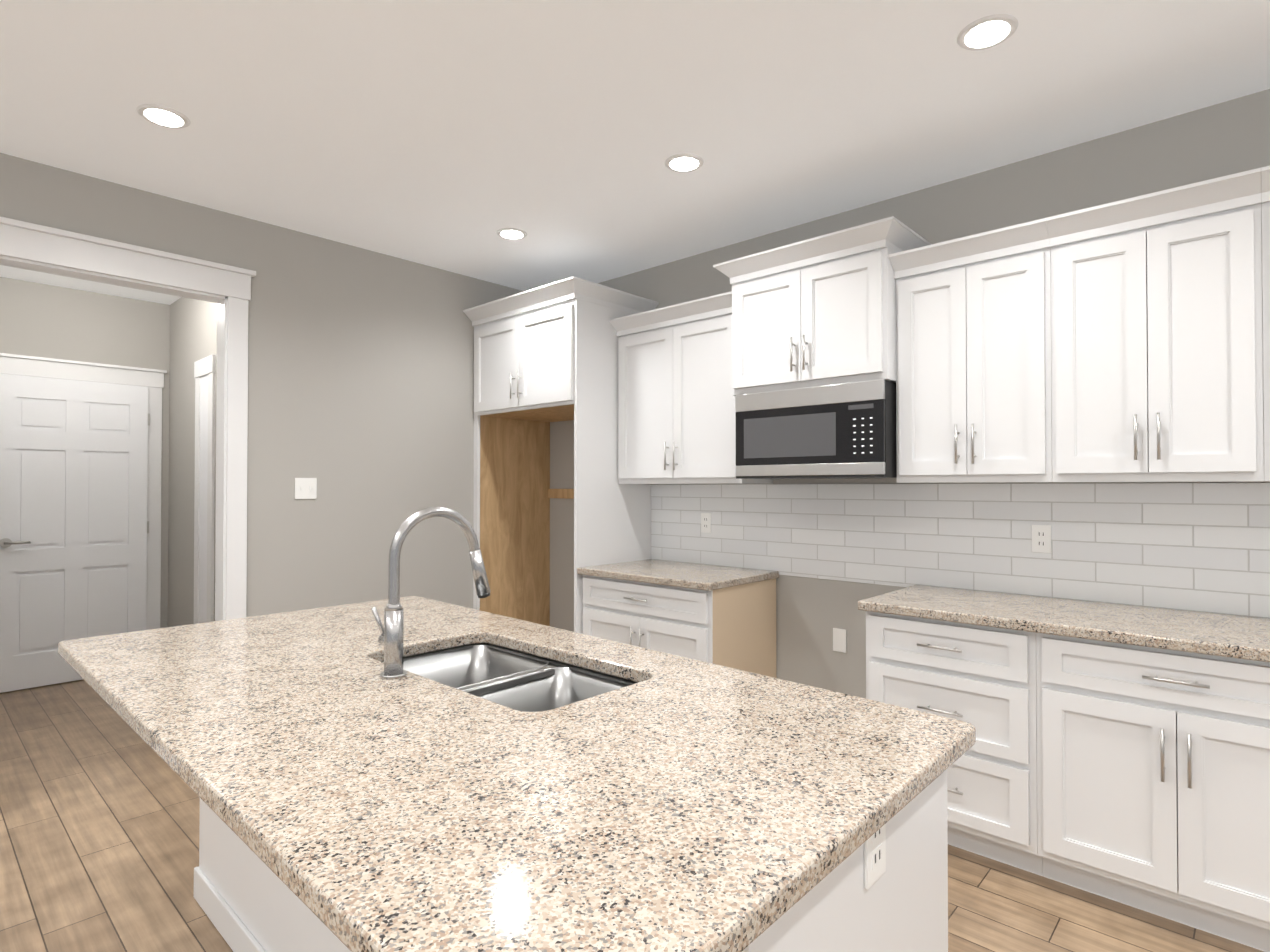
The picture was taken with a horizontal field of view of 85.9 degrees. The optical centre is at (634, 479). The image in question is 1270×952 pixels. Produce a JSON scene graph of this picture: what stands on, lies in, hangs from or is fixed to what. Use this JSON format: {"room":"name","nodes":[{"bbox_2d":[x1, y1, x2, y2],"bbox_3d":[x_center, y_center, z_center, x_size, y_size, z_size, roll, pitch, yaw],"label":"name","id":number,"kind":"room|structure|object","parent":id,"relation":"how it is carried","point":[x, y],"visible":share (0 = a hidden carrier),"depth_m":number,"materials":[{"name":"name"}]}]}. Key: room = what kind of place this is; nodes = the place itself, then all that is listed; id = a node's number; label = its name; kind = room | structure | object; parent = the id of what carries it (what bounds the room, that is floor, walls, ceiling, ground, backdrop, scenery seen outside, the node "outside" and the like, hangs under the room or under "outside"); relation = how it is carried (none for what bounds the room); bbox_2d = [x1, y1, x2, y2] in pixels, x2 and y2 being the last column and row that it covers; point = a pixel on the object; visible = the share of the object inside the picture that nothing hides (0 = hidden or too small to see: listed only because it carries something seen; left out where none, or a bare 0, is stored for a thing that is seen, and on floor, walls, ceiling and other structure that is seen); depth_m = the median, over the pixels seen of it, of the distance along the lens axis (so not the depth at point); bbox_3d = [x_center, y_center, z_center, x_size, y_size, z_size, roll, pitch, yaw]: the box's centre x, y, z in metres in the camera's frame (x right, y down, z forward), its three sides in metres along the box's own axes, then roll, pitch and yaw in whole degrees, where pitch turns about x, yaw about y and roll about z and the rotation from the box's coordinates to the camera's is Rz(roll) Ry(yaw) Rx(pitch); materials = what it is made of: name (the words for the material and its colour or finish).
{"room":"kitchen","nodes":[
{"label":"kitchen","id":0,"kind":"room"},
{"bbox_2d":[0,277,169,627],"bbox_3d":[-4.070,0.038,4.836,0.120,2.780,1.510,-1,-1,43],"label":"wall","id":1,"kind":"structure","parent":0,"point":[46,321],"depth_m":4.94,"materials":[{"name":"grey paint"}]},
{"bbox_2d":[0,374,149,692],"bbox_3d":[-3.943,0.360,4.811,0.089,2.119,0.866,-1,-1,43],"label":"hall door","id":2,"kind":"structure","parent":1,"relation":"in","point":[74,526],"depth_m":4.78,"materials":[{"name":"white paint"}]},
{"bbox_2d":[0,353,166,629],"bbox_3d":[-3.969,0.295,4.829,0.036,2.265,1.090,-1,-1,43],"label":"door frame","id":3,"kind":"structure","parent":1,"relation":"attached to","point":[152,380],"depth_m":5.15,"materials":[{"name":"white paint"}]},
{"bbox_2d":[167,297,216,626],"bbox_3d":[-2.750,0.035,4.564,2.190,2.780,0.120,-1,-1,43],"label":"wall","id":4,"kind":"structure","parent":0,"point":[193,330],"depth_m":4.99,"materials":[{"name":"grey paint"}]},
{"bbox_2d":[194,354,215,623],"bbox_3d":[-2.919,0.303,4.621,0.400,2.245,0.022,-1,-1,43],"label":"door frame","id":5,"kind":"structure","parent":4,"relation":"attached to","point":[205,368],"depth_m":4.62,"materials":[{"name":"white paint"}]},
{"bbox_2d":[0,153,522,616],"bbox_3d":[-1.708,0.029,3.990,0.120,2.780,3.012,-1,-1,43],"label":"wall","id":6,"kind":"structure","parent":0,"point":[361,385],"depth_m":3.89,"materials":[{"name":"grey paint"}]},
{"bbox_2d":[0,217,255,620],"bbox_3d":[-2.424,0.160,3.200,0.182,2.500,1.122,-1,-1,43],"label":"door frame","id":7,"kind":"structure","parent":6,"relation":"attached to","point":[65,253],"depth_m":3.48,"materials":[{"name":"white paint"}]},
{"bbox_2d":[295,478,316,498],"bbox_3d":[-1.818,0.051,3.773,0.012,0.116,0.116,-1,-1,43],"label":"light switch","id":8,"kind":"object","parent":6,"relation":"attached to","point":[305,488],"visible":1,"depth_m":3.77,"materials":[{"name":"white plastic"}]},
{"bbox_2d":[0,679,1263,951],"bbox_3d":[-1.045,1.405,0.542,10.370,0.050,7.400,-1,-1,43],"label":"floor","id":9,"kind":"structure","parent":0,"point":[98,825],"depth_m":2.43,"materials":[{"name":"brown wood"}]},
{"bbox_2d":[194,774,947,951],"bbox_3d":[-0.428,0.956,1.805,2.196,0.876,0.713,-1,-1,43],"label":"kitchen island","id":10,"kind":"object","parent":9,"relation":"on","point":[893,897],"depth_m":1.25,"materials":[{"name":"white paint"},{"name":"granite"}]},
{"bbox_2d":[58,599,975,951],"bbox_3d":[-0.504,0.498,1.706,2.240,0.037,1.170,-1,-1,43],"label":"island countertop","id":11,"kind":"structure","parent":10,"relation":"on","point":[687,805],"depth_m":1.09,"materials":[{"name":"beige stone"}]},
{"bbox_2d":[370,506,490,681],"bbox_3d":[-0.518,0.275,1.767,0.101,0.410,0.310,-1,-1,43],"label":"faucet","id":12,"kind":"object","parent":11,"relation":"on","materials":[{"name":"silver metal"}]},
{"bbox_2d":[410,638,633,709],"bbox_3d":[-0.348,0.614,1.778,0.792,0.217,0.443,-1,-1,43],"label":"sink","id":13,"kind":"object","parent":11,"relation":"in","point":[528,679],"depth_m":1.91,"materials":[{"name":"silver metal"}]},
{"bbox_2d":[575,574,776,677],"bbox_3d":[0.229,0.978,3.812,0.915,0.876,0.611,-1,-1,43],"label":"base cabinet","id":14,"kind":"object","parent":9,"relation":"on","point":[735,628],"depth_m":3.54,"materials":[{"name":"white paint"}]},
{"bbox_2d":[575,558,778,589],"bbox_3d":[0.227,0.520,3.801,0.934,0.037,0.638,-1,-1,43],"label":"countertop","id":15,"kind":"structure","parent":14,"relation":"on","point":[688,576],"depth_m":3.66,"materials":[{"name":"beige stone"}]},
{"bbox_2d":[863,610,1030,871],"bbox_3d":[1.356,0.966,2.774,0.611,0.876,0.611,-1,-1,43],"label":"base cabinet","id":16,"kind":"object","parent":9,"relation":"on","point":[975,675],"depth_m":2.49,"materials":[{"name":"white paint"}]},
{"bbox_2d":[1027,634,1269,951],"bbox_3d":[1.861,0.961,2.308,0.765,0.876,0.611,-1,-1,43],"label":"base cabinet","id":17,"kind":"object","parent":9,"relation":"on","point":[1119,752],"depth_m":2.13,"materials":[{"name":"white paint"}]},
{"bbox_2d":[858,585,1269,661],"bbox_3d":[2.134,0.501,2.044,2.780,0.037,0.638,-1,-1,43],"label":"countertop","id":18,"kind":"structure","parent":17,"relation":"on","point":[1216,635],"depth_m":2.39,"materials":[{"name":"beige stone"}]},
{"bbox_2d":[0,0,1269,304],"bbox_3d":[-1.045,-1.425,0.573,10.370,0.050,7.400,-1,-1,43],"label":"ceiling","id":19,"kind":"structure","parent":0,"point":[454,136],"depth_m":2.51,"materials":[{"name":"white paint"}]},
{"bbox_2d":[136,104,190,128],"bbox_3d":[-1.788,-1.373,2.591,0.170,0.008,0.170,-1,-1,43],"label":"recessed light","id":20,"kind":"object","parent":19,"relation":"in","point":[163,116],"visible":1,"depth_m":2.58,"materials":[{"name":"white paint"}]},
{"bbox_2d":[496,228,526,239],"bbox_3d":[-0.683,-1.360,3.790,0.170,0.008,0.170,-1,-1,43],"label":"recessed light","id":21,"kind":"object","parent":19,"relation":"in","point":[512,233],"visible":1,"depth_m":3.77,"materials":[{"name":"white paint"}]},
{"bbox_2d":[665,153,703,171],"bbox_3d":[0.214,-1.369,2.963,0.170,0.008,0.170,-1,-1,43],"label":"recessed light","id":22,"kind":"object","parent":19,"relation":"in","point":[685,162],"visible":1,"depth_m":2.95,"materials":[{"name":"white paint"}]},
{"bbox_2d":[957,14,1018,50],"bbox_3d":[1.090,-1.379,2.114,0.170,0.008,0.170,-1,-1,43],"label":"recessed light","id":23,"kind":"object","parent":19,"relation":"in","point":[988,32],"visible":1,"depth_m":2.10,"materials":[{"name":"white paint"}]},
{"bbox_2d":[550,89,1269,698],"bbox_3d":[2.272,0.011,2.451,8.060,2.780,0.120,-1,-1,43],"label":"wall","id":24,"kind":"structure","parent":0,"point":[1216,141],"depth_m":3.21,"materials":[{"name":"grey paint"}]},
{"bbox_2d":[471,290,650,421],"bbox_3d":[-0.496,-0.748,4.471,0.978,0.618,0.668,-1,-1,43],"label":"upper cabinet","id":25,"kind":"object","parent":24,"relation":"attached to","point":[551,358],"depth_m":4.10,"materials":[{"name":"white paint"}]},
{"bbox_2d":[611,306,772,485],"bbox_3d":[0.322,-0.435,3.948,0.890,0.923,0.323,-1,-1,43],"label":"upper cabinet","id":26,"kind":"object","parent":24,"relation":"attached to","point":[671,416],"depth_m":3.83,"materials":[{"name":"white paint"}]},
{"bbox_2d":[731,382,894,481],"bbox_3d":[0.921,-0.214,3.327,0.760,0.419,0.403,-1,-1,43],"label":"microwave","id":27,"kind":"object","parent":24,"relation":"attached to","point":[828,432],"depth_m":3.14,"materials":[{"name":"black metal"}]},
{"bbox_2d":[727,234,926,397],"bbox_3d":[0.915,-0.725,3.343,0.803,0.596,0.413,-1,-1,43],"label":"upper cabinet","id":28,"kind":"object","parent":24,"relation":"attached to","point":[824,317],"depth_m":3.15,"materials":[{"name":"white paint"}]},
{"bbox_2d":[833,628,846,652],"bbox_3d":[1.045,0.823,3.486,0.072,0.117,0.006,-1,-1,43],"label":"outlet","id":29,"kind":"object","parent":24,"relation":"attached to","point":[839,640],"visible":1,"depth_m":3.48,"materials":[{"name":"white plastic"}]},
{"bbox_2d":[651,483,1269,617],"bbox_3d":[1.987,0.262,2.624,5.118,0.493,0.008,-1,-1,43],"label":"backsplash","id":30,"kind":"structure","parent":24,"relation":"attached to","point":[1202,547],"depth_m":2.98,"materials":[{"name":"tile"}]},
{"bbox_2d":[701,513,710,532],"bbox_3d":[0.422,0.259,4.056,0.072,0.117,0.007,-1,-1,43],"label":"outlet","id":31,"kind":"object","parent":30,"relation":"attached to","point":[705,522],"visible":1,"depth_m":4.05,"materials":[{"name":"white plastic"}]},
{"bbox_2d":[1032,525,1050,552],"bbox_3d":[1.709,0.251,2.870,0.072,0.117,0.007,-1,-1,43],"label":"outlet","id":32,"kind":"object","parent":30,"relation":"attached to","point":[1041,538],"visible":1,"depth_m":2.87,"materials":[{"name":"white plastic"}]},
{"bbox_2d":[895,234,1046,482],"bbox_3d":[1.460,-0.447,2.899,0.592,0.923,0.323,-1,-1,43],"label":"upper cabinet","id":33,"kind":"object","parent":24,"relation":"attached to","point":[969,324],"depth_m":2.77,"materials":[{"name":"white paint"}]},
{"bbox_2d":[1043,190,1258,481],"bbox_3d":[1.895,-0.451,2.498,0.592,0.923,0.323,-1,-1,43],"label":"upper cabinet","id":34,"kind":"object","parent":24,"relation":"attached to","point":[1149,318],"depth_m":2.37,"materials":[{"name":"white paint"}]},
{"bbox_2d":[1255,186,1269,481],"bbox_3d":[2.330,-0.456,2.097,0.592,0.923,0.323,-1,-1,43],"label":"upper cabinet","id":35,"kind":"object","parent":24,"relation":"attached to","point":[1262,243],"depth_m":2.19,"materials":[{"name":"white paint"}]}
]}

